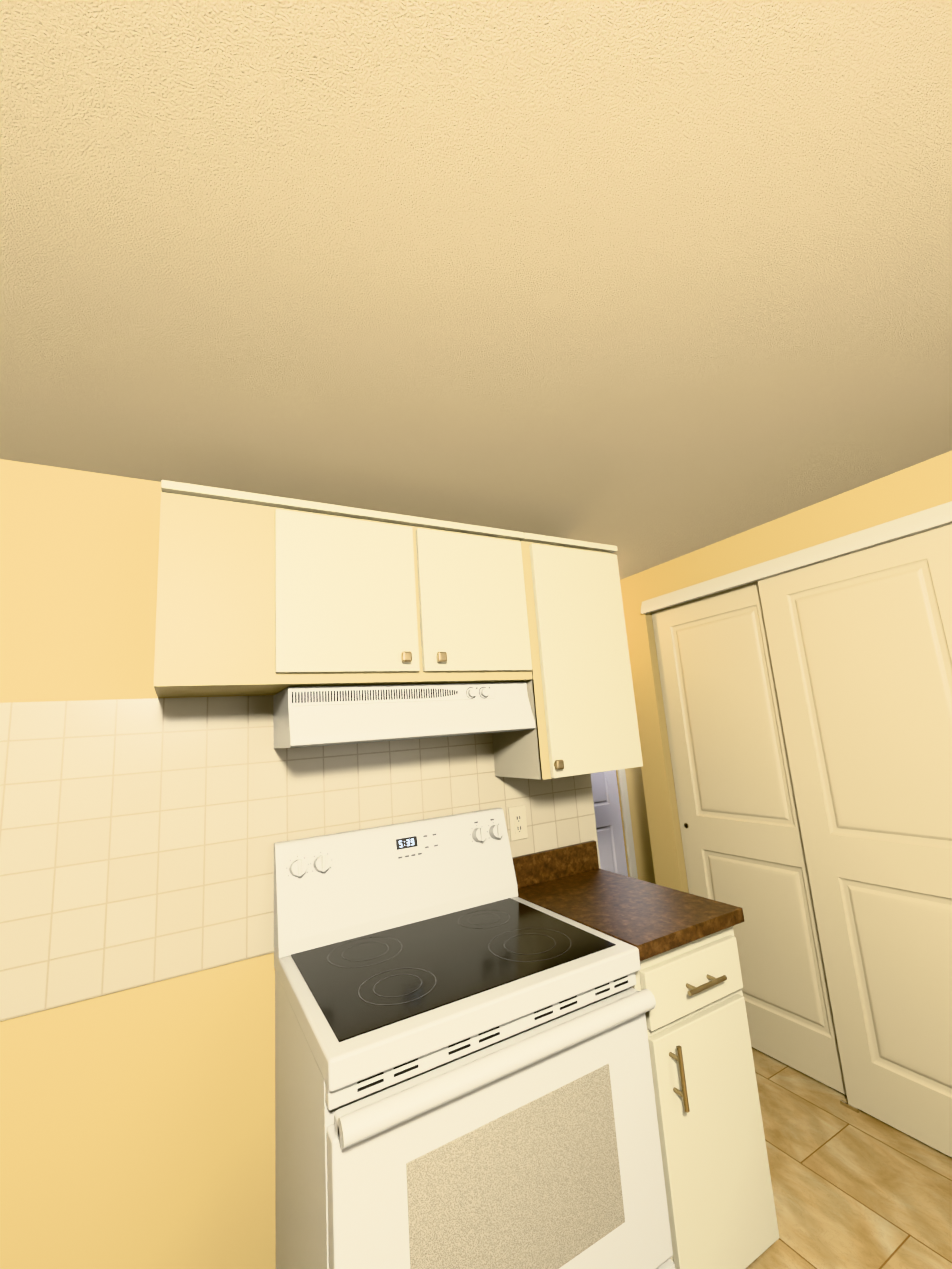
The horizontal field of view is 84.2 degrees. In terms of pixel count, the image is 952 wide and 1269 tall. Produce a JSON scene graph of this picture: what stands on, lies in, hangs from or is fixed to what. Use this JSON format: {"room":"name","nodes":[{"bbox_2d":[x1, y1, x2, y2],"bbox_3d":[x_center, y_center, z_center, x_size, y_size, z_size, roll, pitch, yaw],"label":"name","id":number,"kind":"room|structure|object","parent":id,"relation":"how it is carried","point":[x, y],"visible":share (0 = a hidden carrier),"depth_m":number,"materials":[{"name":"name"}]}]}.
{"room":"kitchen","nodes":[
{"label":"kitchen","id":0,"kind":"room"},
{"bbox_2d":[0,459,275,1268],"bbox_3d":[-1.577,0.646,1.037,4.630,2.265,0.115,2,-12,-29],"label":"wall","id":1,"kind":"structure","parent":0,"point":[137,1127],"depth_m":1.34,"materials":[{"name":"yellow paint"}]},
{"bbox_2d":[0,695,600,1020],"bbox_3d":[-1.557,0.510,1.007,4.628,0.720,0.006,2,-12,-29],"label":"tile backsplash","id":2,"kind":"structure","parent":1,"relation":"attached to","point":[139,838],"depth_m":1.42,"materials":[{"name":"white tile"}]},
{"bbox_2d":[508,805,527,840],"bbox_3d":[0.155,0.689,1.926,0.072,0.116,0.008,2,-12,-29],"label":"outlet","id":3,"kind":"object","parent":2,"relation":"attached to","point":[518,822],"visible":1,"depth_m":1.92,"materials":[{"name":"beige plastic"}]},
{"bbox_2d":[154,480,532,697],"bbox_3d":[-0.354,-0.089,1.617,1.061,0.500,0.339,2,-12,-29],"label":"upper cabinet","id":4,"kind":"object","parent":1,"relation":"attached to","point":[259,594],"visible":0.98,"depth_m":1.43,"materials":[{"name":"beige wood"}]},
{"bbox_2d":[273,682,534,748],"bbox_3d":[-0.212,0.247,1.654,0.758,0.160,0.285,2,-12,-29],"label":"range hood","id":5,"kind":"object","parent":4,"relation":"attached to","point":[313,716],"visible":1,"depth_m":1.51,"materials":[{"name":"white metal"}]},
{"bbox_2d":[492,533,642,779],"bbox_3d":[0.309,0.087,1.953,0.427,0.820,0.339,2,-12,-29],"label":"upper cabinet","id":6,"kind":"object","parent":1,"relation":"attached to","point":[580,692],"visible":0.9,"depth_m":1.81,"materials":[{"name":"beige wood"}]},
{"bbox_2d":[0,0,951,579],"bbox_3d":[1.226,-0.789,0.887,9.300,0.100,7.000,2,-12,-29],"label":"ceiling","id":7,"kind":"structure","parent":0,"point":[644,284],"depth_m":0.90,"materials":[{"name":"beige paint"}]},
{"bbox_2d":[616,767,655,883],"bbox_3d":[0.437,0.913,3.284,2.570,2.265,0.110,2,-12,-29],"label":"wall","id":8,"kind":"structure","parent":0,"point":[640,830],"depth_m":3.49,"materials":[{"name":"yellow paint"}]},
{"bbox_2d":[590,770,627,875],"bbox_3d":[0.771,1.036,3.361,0.422,1.980,0.115,2,-12,-29],"label":"hall door","id":9,"kind":"structure","parent":8,"relation":"in","point":[611,846],"depth_m":3.40,"materials":[{"name":"white wood"}]},
{"bbox_2d":[618,769,637,878],"bbox_3d":[0.763,1.011,3.372,0.546,2.058,0.016,2,-12,-29],"label":"door frame","id":10,"kind":"structure","parent":8,"relation":"attached to","point":[627,824],"depth_m":3.44,"materials":[{"name":"beige wood"}]},
{"bbox_2d":[620,451,951,892],"bbox_3d":[1.365,0.638,2.151,0.110,2.265,1.708,2,-12,-29],"label":"wall","id":11,"kind":"structure","parent":0,"point":[922,486],"depth_m":2.58,"materials":[{"name":"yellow paint"}]},
{"bbox_2d":[651,581,846,1094],"bbox_3d":[1.221,0.804,2.416,0.037,2.030,0.711,2,-12,-29],"label":"closet door","id":12,"kind":"structure","parent":11,"relation":"in","point":[742,842],"depth_m":2.38,"materials":[{"name":"beige wood"}]},
{"bbox_2d":[641,501,951,613],"bbox_3d":[1.238,-0.277,2.281,0.031,0.069,1.378,2,-12,-29],"label":"door trim","id":13,"kind":"structure","parent":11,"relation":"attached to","point":[920,521],"depth_m":2.08,"materials":[{"name":"beige wood"}]},
{"bbox_2d":[758,523,951,1157],"bbox_3d":[1.490,0.688,1.855,0.041,2.042,0.737,2,-12,-29],"label":"closet door","id":14,"kind":"structure","parent":11,"relation":"in","point":[860,645],"depth_m":1.89,"materials":[{"name":"beige wood"}]},
{"bbox_2d":[746,1047,951,1268],"bbox_3d":[1.392,1.507,0.466,9.300,0.050,7.000,2,-12,-29],"label":"floor","id":15,"kind":"structure","parent":0,"point":[852,1189],"depth_m":1.64,"materials":[{"name":"beige tile"}]},
{"bbox_2d":[274,808,674,1268],"bbox_3d":[-0.046,1.132,1.310,0.762,1.194,0.675,2,-12,-29],"label":"range","id":16,"kind":"object","parent":15,"relation":"on","point":[463,1075],"visible":1,"depth_m":1.14,"materials":[{"name":"white metal"}]},
{"bbox_2d":[512,840,778,1268],"bbox_3d":[0.468,1.239,1.601,0.420,1.015,0.646,2,-12,-29],"label":"base cabinet","id":17,"kind":"object","parent":15,"relation":"on","point":[720,1198],"visible":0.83,"depth_m":1.38,"materials":[{"name":"beige wood"}]}
]}

